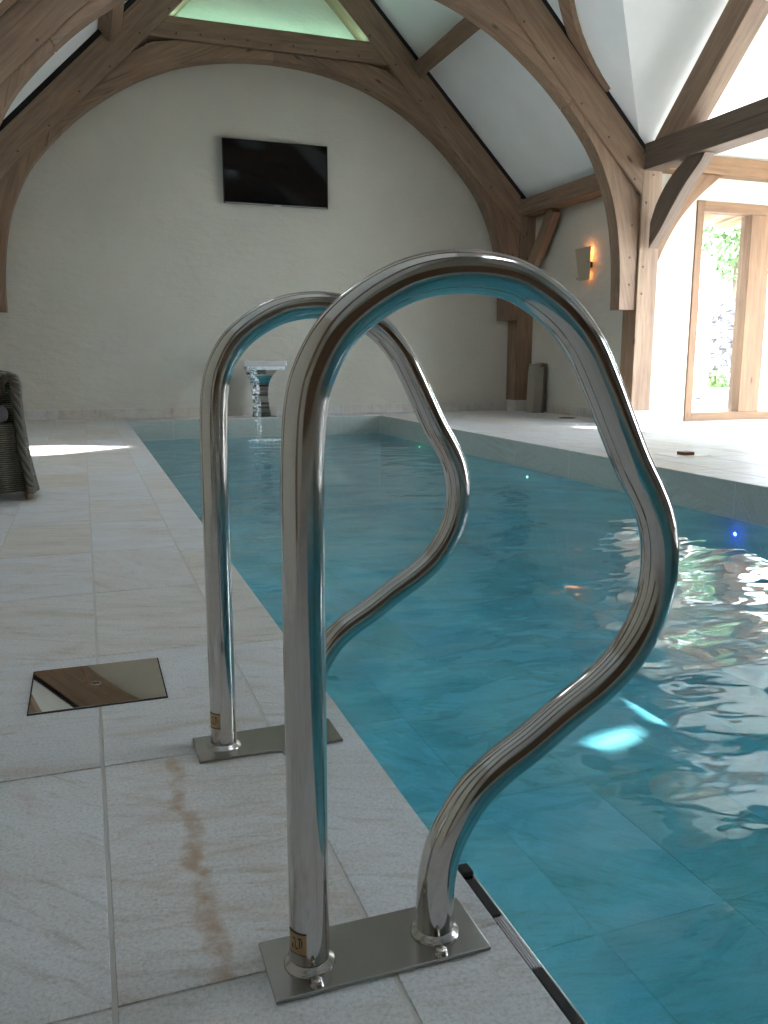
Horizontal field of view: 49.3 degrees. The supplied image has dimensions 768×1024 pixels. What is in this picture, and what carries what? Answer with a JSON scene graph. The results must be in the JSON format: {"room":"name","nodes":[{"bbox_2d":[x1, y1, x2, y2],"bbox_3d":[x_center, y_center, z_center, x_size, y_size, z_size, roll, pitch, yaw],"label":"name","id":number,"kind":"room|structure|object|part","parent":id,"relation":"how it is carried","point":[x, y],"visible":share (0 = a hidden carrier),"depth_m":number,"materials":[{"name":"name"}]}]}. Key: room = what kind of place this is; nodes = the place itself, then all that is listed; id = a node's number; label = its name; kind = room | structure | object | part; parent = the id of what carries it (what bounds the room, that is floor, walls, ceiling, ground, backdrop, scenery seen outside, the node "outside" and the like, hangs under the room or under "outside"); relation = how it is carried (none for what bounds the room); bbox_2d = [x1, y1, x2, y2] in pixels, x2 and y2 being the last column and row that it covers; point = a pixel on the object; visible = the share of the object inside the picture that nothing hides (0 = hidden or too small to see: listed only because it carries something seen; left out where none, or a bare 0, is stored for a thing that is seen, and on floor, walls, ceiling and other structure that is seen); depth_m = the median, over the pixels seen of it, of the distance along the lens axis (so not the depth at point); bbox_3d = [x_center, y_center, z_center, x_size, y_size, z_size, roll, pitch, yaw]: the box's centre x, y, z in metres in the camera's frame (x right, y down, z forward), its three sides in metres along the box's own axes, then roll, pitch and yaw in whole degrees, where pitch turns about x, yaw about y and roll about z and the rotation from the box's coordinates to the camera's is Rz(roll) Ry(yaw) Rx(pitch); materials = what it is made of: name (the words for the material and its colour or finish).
{"room":"indoor swimming pool","nodes":[
{"label":"indoor swimming pool","id":0,"kind":"room"},
{"bbox_2d":[0,0,127,119],"bbox_3d":[-0.930,-4.611,3.087,4.190,4.190,15.100,-4,11,-19],"label":"ceiling","id":1,"kind":"structure","parent":0,"point":[74,43],"depth_m":9.58,"materials":[{"name":"paint"}]},
{"bbox_2d":[0,0,507,420],"bbox_3d":[-1.524,-4.735,11.128,8.200,6.940,0.250,-4,11,-19],"label":"wall","id":2,"kind":"structure","parent":0,"point":[127,262],"depth_m":10.91,"materials":[{"name":"paint"}]},
{"bbox_2d":[24,402,506,420],"bbox_3d":[-1.479,-1.408,11.603,7.556,0.125,0.020,-4,11,-19],"label":"baseboard","id":3,"kind":"structure","parent":2,"relation":"attached to","point":[461,406],"depth_m":11.23,"materials":[{"name":"stone"}]},
{"bbox_2d":[221,137,327,208],"bbox_3d":[-1.426,-4.437,11.025,1.400,0.804,0.105,-4,11,-19],"label":"television","id":4,"kind":"object","parent":2,"relation":"attached to","point":[255,172],"visible":1,"depth_m":10.97,"materials":[{"name":"black"}]},
{"bbox_3d":[-1.410,-4.049,11.049,1.360,0.008,0.004,-4,11,-19],"label":"trim","id":5,"kind":"part","parent":4,"relation":"part of","materials":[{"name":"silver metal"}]},
{"bbox_2d":[0,410,767,1023],"bbox_3d":[3.160,-0.197,5.364,12.090,0.030,15.100,-4,11,-19],"label":"floor","id":6,"kind":"structure","parent":0,"point":[142,881],"depth_m":1.47,"materials":[{"name":"tile"}]},
{"bbox_2d":[0,370,39,499],"bbox_3d":[-2.360,-0.439,4.594,0.770,0.718,0.784,-7,12,-32],"label":"wicker armchair","id":7,"kind":"object","parent":6,"relation":"on","point":[17,471],"visible":1,"depth_m":4.45,"materials":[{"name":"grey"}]},
{"bbox_2d":[0,405,8,422],"bbox_3d":[-2.325,-0.537,4.522,0.470,0.090,0.580,-7,12,-32],"label":"seat cushion","id":8,"kind":"object","parent":7,"relation":"on","point":[4,409],"depth_m":4.41,"materials":[{"name":"grey fabric"}]},
{"bbox_3d":[-2.325,-0.306,4.564,0.598,0.368,0.550,-7,12,-32],"label":"seat","id":9,"kind":"part","parent":7,"relation":"part of","materials":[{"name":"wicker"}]},
{"bbox_3d":[-1.935,-0.103,4.564,0.064,0.068,0.064,-7,12,-32],"label":"leg","id":10,"kind":"part","parent":7,"relation":"part of","materials":[{"name":"brown wood"}]},
{"bbox_2d":[27,658,167,715],"bbox_3d":[-0.671,0.403,1.963,0.294,0.005,0.270,-4,11,-19],"label":"access cover","id":11,"kind":"object","parent":6,"relation":"on","point":[106,684],"visible":1,"depth_m":1.94,"materials":[{"name":"silver metal"}]},
{"bbox_2d":[243,361,286,417],"bbox_3d":[-1.592,-1.611,10.995,0.556,0.742,0.468,-4,11,-19],"label":"spout","id":12,"kind":"object","parent":6,"relation":"on","point":[263,376],"visible":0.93,"depth_m":11.13,"materials":[{"name":"silver metal"}]},
{"bbox_3d":[-1.614,-1.280,11.194,0.330,0.018,0.170,-4,11,-19],"label":"foot plate","id":13,"kind":"part","parent":12,"relation":"part of","materials":[{"name":"silver metal"}]},
{"bbox_2d":[247,366,284,369],"bbox_3d":[-1.509,-1.842,10.716,0.505,0.041,0.047,-4,11,-19],"label":"film","id":14,"kind":"object","parent":12,"relation":"attached to","point":[266,367],"visible":1,"depth_m":10.72,"materials":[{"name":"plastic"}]},
{"bbox_2d":[0,0,535,410],"bbox_3d":[-1.430,-4.609,10.882,7.600,6.680,0.303,-4,11,-19],"label":"roof truss","id":15,"kind":"object","parent":6,"relation":"on","point":[378,63],"visible":0.88,"depth_m":10.62,"materials":[{"name":"brown wood"}]},
{"bbox_3d":[2.027,-3.107,12.406,0.260,2.860,0.296,-4,11,-19],"label":"post","id":16,"kind":"part","parent":15,"relation":"part of","materials":[{"name":"brown wood"}]},
{"bbox_2d":[0,0,662,423],"bbox_3d":[-0.474,-4.127,8.232,7.600,6.680,0.267,-4,11,-19],"label":"roof truss","id":17,"kind":"object","parent":6,"relation":"on","point":[31,31],"visible":0.9,"depth_m":9.01,"materials":[{"name":"brown wood"}]},
{"bbox_2d":[0,0,17,16],"bbox_3d":[-2.586,-4.675,6.847,1.364,1.071,0.434,5,11,26],"label":"windbrace","id":18,"kind":"object","parent":17,"relation":"attached to","point":[5,5],"visible":1,"depth_m":7.06,"materials":[{"name":"brown wood"}]},
{"bbox_2d":[98,2,124,40],"bbox_3d":[-2.809,-5.472,8.681,0.265,0.264,2.570,-4,11,-19],"label":"purlin","id":19,"kind":"object","parent":17,"relation":"attached to","point":[110,23],"visible":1,"depth_m":9.49,"materials":[{"name":"brown wood"}]},
{"bbox_2d":[411,17,479,77],"bbox_3d":[0.909,-5.708,9.979,0.264,0.264,2.570,-4,11,-19],"label":"purlin","id":20,"kind":"object","parent":17,"relation":"attached to","point":[465,28],"visible":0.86,"depth_m":10.24,"materials":[{"name":"brown wood"}]},
{"bbox_2d":[521,173,601,216],"bbox_3d":[2.504,-4.143,10.839,0.250,0.220,2.570,-4,11,-19],"label":"wall plate","id":21,"kind":"object","parent":17,"relation":"attached to","point":[586,188],"visible":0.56,"depth_m":10.99,"materials":[{"name":"brown wood"}]},
{"bbox_2d":[527,208,560,267],"bbox_3d":[2.217,-3.808,11.735,0.110,0.881,0.754,-4,11,-19],"label":"knee brace","id":22,"kind":"object","parent":21,"relation":"attached to","point":[551,216],"visible":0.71,"depth_m":11.62,"materials":[{"name":"brown wood"}]},
{"bbox_2d":[558,0,610,91],"bbox_3d":[1.963,-4.963,8.436,0.434,1.071,1.364,5,11,25],"label":"windbrace","id":23,"kind":"object","parent":17,"relation":"attached to","point":[568,11],"visible":1,"depth_m":8.72,"materials":[{"name":"brown wood"}]},
{"bbox_3d":[2.984,-2.626,9.756,0.260,2.860,0.260,-4,11,-19],"label":"post","id":24,"kind":"part","parent":17,"relation":"part of","materials":[{"name":"brown wood"}]},
{"bbox_2d":[658,174,720,259],"bbox_3d":[3.526,-3.356,9.857,0.900,1.178,0.130,-4,11,-19],"label":"knee brace","id":25,"kind":"object","parent":17,"relation":"attached to","point":[705,181],"visible":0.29,"depth_m":9.75,"materials":[{"name":"brown wood"}]},
{"bbox_2d":[644,97,767,171],"bbox_3d":[3.498,-3.732,8.069,0.248,0.280,2.830,-4,11,-19],"label":"tie beam","id":26,"kind":"structure","parent":17,"relation":"attached to","point":[746,124],"depth_m":8.37,"materials":[{"name":"brown wood"}]},
{"bbox_2d":[649,152,714,248],"bbox_3d":[3.186,-3.325,9.003,0.130,0.844,0.840,-4,11,-19],"label":"knee brace","id":27,"kind":"object","parent":26,"relation":"attached to","point":[680,184],"visible":1,"depth_m":9.02,"materials":[{"name":"brown wood"}]},
{"bbox_2d":[655,0,767,139],"bbox_3d":[3.334,-4.591,8.381,0.240,1.296,1.532,-4,11,-19],"label":"rafter","id":28,"kind":"object","parent":26,"relation":"on","point":[740,21],"visible":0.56,"depth_m":8.30,"materials":[{"name":"brown wood"}]},
{"bbox_2d":[663,156,767,182],"bbox_3d":[5.214,-4.140,10.302,4.475,0.195,0.210,-4,11,-19],"label":"wall plate","id":29,"kind":"object","parent":17,"relation":"attached to","point":[732,168],"visible":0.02,"depth_m":9.84,"materials":[{"name":"brown wood"}]},
{"bbox_2d":[193,291,469,763],"bbox_3d":[-0.095,0.019,1.641,0.572,0.874,0.108,-4,11,-19],"label":"grab rail","id":30,"kind":"object","parent":6,"relation":"on","point":[225,742],"visible":0.85,"depth_m":1.60,"materials":[{"name":"grey metal"}]},
{"bbox_3d":[-0.232,0.455,1.671,0.282,0.006,0.108,-4,11,-19],"label":"plate","id":31,"kind":"part","parent":30,"relation":"part of","materials":[{"name":"grey metal"}]},
{"bbox_2d":[127,416,767,1023],"bbox_3d":[0.636,0.573,4.836,3.545,1.345,13.750,-4,11,-19],"label":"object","id":32,"kind":"object","parent":6,"relation":"in","point":[630,859],"visible":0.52,"depth_m":5.06,"materials":[{"name":"liquid"}]},
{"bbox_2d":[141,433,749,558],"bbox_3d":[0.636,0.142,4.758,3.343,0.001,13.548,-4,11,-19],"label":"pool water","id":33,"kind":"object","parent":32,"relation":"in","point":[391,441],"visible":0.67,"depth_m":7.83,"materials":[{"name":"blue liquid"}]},
{"bbox_2d":[247,367,261,439],"bbox_3d":[-1.622,-1.372,10.556,0.136,0.908,0.435,-4,11,-19],"label":"water stream","id":34,"kind":"object","parent":33,"relation":"on","point":[256,379],"visible":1,"depth_m":10.48,"materials":[{"name":"white"}]},
{"bbox_2d":[248,438,280,441],"bbox_3d":[-1.478,-0.895,10.447,0.445,0.050,0.271,-4,11,-19],"label":"foam","id":35,"kind":"object","parent":33,"relation":"on","point":[264,439],"visible":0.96,"depth_m":10.39,"materials":[{"name":"white liquid"}]},
{"bbox_2d":[458,863,586,1023],"bbox_3d":[0.202,0.585,1.040,0.020,0.022,0.497,-4,11,-19],"label":"step","id":36,"kind":"structure","parent":32,"relation":"attached to","point":[573,1016],"depth_m":1.09,"materials":[{"name":"grey"}]},
{"bbox_2d":[258,249,678,1004],"bbox_3d":[0.124,0.126,1.052,0.572,0.874,0.108,-4,11,-19],"label":"grab rail","id":37,"kind":"object","parent":6,"relation":"on","point":[316,957],"visible":1,"depth_m":1.01,"materials":[{"name":"grey metal"}]},
{"bbox_2d":[289,927,306,956],"bbox_3d":[-0.107,0.527,1.025,0.028,0.030,0.004,7,12,34],"label":"print","id":38,"kind":"object","parent":37,"relation":"on","point":[297,935],"depth_m":1.02,"materials":[{"name":"gold"}]},
{"bbox_3d":[-0.012,0.562,1.082,0.282,0.006,0.108,-4,11,-19],"label":"plate","id":39,"kind":"part","parent":37,"relation":"part of","materials":[{"name":"grey metal"}]},
{"bbox_2d":[525,362,546,412],"bbox_3d":[2.201,-1.798,12.100,0.228,0.715,0.250,-4,11,-19],"label":"box","id":40,"kind":"object","parent":6,"relation":"on","point":[537,372],"visible":1,"depth_m":12.03,"materials":[{"name":"grey metal"}]},
{"bbox_2d":[657,451,710,456],"bbox_3d":[2.397,-0.474,6.721,0.340,0.030,0.260,-4,11,-19],"label":"socket","id":41,"kind":"object","parent":6,"relation":"on","point":[679,453],"visible":1,"depth_m":6.66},
{"bbox_3d":[2.397,-0.461,6.724,0.340,0.003,0.260,-4,11,-19],"label":"plate","id":42,"kind":"part","parent":41,"relation":"part of","materials":[{"name":"white"}]},
{"bbox_2d":[375,0,767,197],"bbox_3d":[3.018,-4.861,4.466,4.190,4.190,15.100,-4,11,-19],"label":"ceiling","id":43,"kind":"structure","parent":0,"point":[521,125],"depth_m":10.47,"materials":[{"name":"paint"}]},
{"bbox_2d":[531,173,669,411],"bbox_3d":[4.766,-1.720,5.667,0.300,2.960,15.100,-4,11,-19],"label":"wall","id":44,"kind":"structure","parent":0,"point":[584,224],"depth_m":11.06,"materials":[{"name":"paint"}]},
{"bbox_2d":[544,404,592,417],"bbox_3d":[2.617,-1.371,11.399,0.020,0.125,2.546,-4,11,-19],"label":"baseboard","id":45,"kind":"structure","parent":44,"relation":"attached to","point":[548,408],"depth_m":11.56,"materials":[{"name":"stone"}]},
{"bbox_2d":[575,246,592,280],"bbox_3d":[2.625,-3.220,10.878,0.124,0.410,0.359,-4,11,-19],"label":"wall light","id":46,"kind":"object","parent":44,"relation":"attached to","point":[583,255],"visible":1,"depth_m":10.85,"materials":[{"name":"beige"}]},
{"bbox_2d":[623,0,767,160],"bbox_3d":[4.657,-4.715,9.506,6.400,2.100,2.100,-4,11,-19],"label":"ceiling","id":47,"kind":"structure","parent":0,"point":[666,39],"depth_m":8.69,"materials":[{"name":"paint"}]},
{"bbox_2d":[704,214,741,232],"bbox_3d":[4.809,-3.977,11.334,3.200,0.275,1.060,-4,11,-19],"label":"eaves","id":48,"kind":"object","parent":47,"relation":"attached to","point":[721,223],"visible":0.17,"depth_m":11.46,"materials":[{"name":"brown wood"}]},
{"bbox_2d":[656,174,767,416],"bbox_3d":[5.979,-2.415,9.268,4.440,3.040,3.800,-4,11,-19],"label":"wall","id":49,"kind":"structure","parent":0,"point":[679,256],"depth_m":10.14,"materials":[{"name":"paint"}]},
{"bbox_2d":[647,411,682,421],"bbox_3d":[3.401,-1.172,10.300,0.666,0.125,0.020,-4,11,-19],"label":"baseboard","id":50,"kind":"structure","parent":49,"relation":"attached to","point":[667,416],"depth_m":10.32,"materials":[{"name":"paint"}]},
{"bbox_2d":[683,200,767,420],"bbox_3d":[5.062,-2.522,10.751,2.880,2.620,0.200,-4,11,-19],"label":"window","id":51,"kind":"structure","parent":49,"relation":"in","point":[752,275],"depth_m":10.46,"materials":[{"name":"brown wood"}]},
{"bbox_3d":[3.759,-2.435,10.275,0.100,2.620,0.160,-4,11,-19],"label":"frame","id":52,"kind":"part","parent":51,"relation":"part of","materials":[{"name":"brown wood"}]},
{"bbox_3d":[5.069,-1.279,10.958,2.680,0.100,0.160,-4,11,-19],"label":"sill","id":53,"kind":"part","parent":51,"relation":"part of","materials":[{"name":"brown wood"}]},
{"label":"outside","id":54,"kind":"structure","parent":0,"visible":0},
{"bbox_3d":[14.249,-1.784,14.524,23.370,0.060,42.000,-4,11,-19],"label":"terrace","id":55,"kind":"object","parent":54,"visible":0},
{"bbox_2d":[693,369,728,397],"bbox_3d":[5.494,-2.103,14.286,0.911,0.659,0.560,-4,11,-19],"label":"clump","id":56,"kind":"object","parent":55,"relation":"on","point":[707,379],"visible":0.62,"depth_m":14.16,"materials":[{"name":"green plant"}]},
{"bbox_2d":[699,225,734,295],"bbox_3d":[4.681,-4.835,18.229,7.600,4.700,0.300,-4,11,-19],"label":"wall","id":57,"kind":"structure","parent":55,"relation":"on","point":[709,284],"depth_m":18.97,"materials":[{"name":"white paint"}]},
{"bbox_2d":[702,226,740,295],"bbox_3d":[6.855,-4.694,16.285,1.656,5.038,1.428,-4,11,-19],"label":"tree","id":58,"kind":"object","parent":55,"relation":"on","point":[732,261],"visible":0.14,"depth_m":16.14,"materials":[{"name":"green plant"}]},
{"bbox_3d":[6.867,-4.018,16.416,0.170,3.662,0.140,-4,11,-19],"label":"stem","id":59,"kind":"part","parent":58,"relation":"part of","materials":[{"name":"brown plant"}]},
{"bbox_2d":[691,388,767,411],"bbox_3d":[5.273,-1.800,13.439,1.800,0.360,0.600,-4,11,-19],"label":"kerb","id":60,"kind":"object","parent":55,"relation":"on","point":[711,399],"visible":0.46,"depth_m":13.26,"materials":[{"name":"grey stone"}]},
{"bbox_2d":[692,295,767,399],"bbox_3d":[6.323,-2.898,15.397,8.400,2.040,0.640,-4,11,-19],"label":"wall","id":61,"kind":"structure","parent":55,"relation":"on","point":[715,320],"depth_m":14.95,"materials":[{"name":"stone"}]}
]}

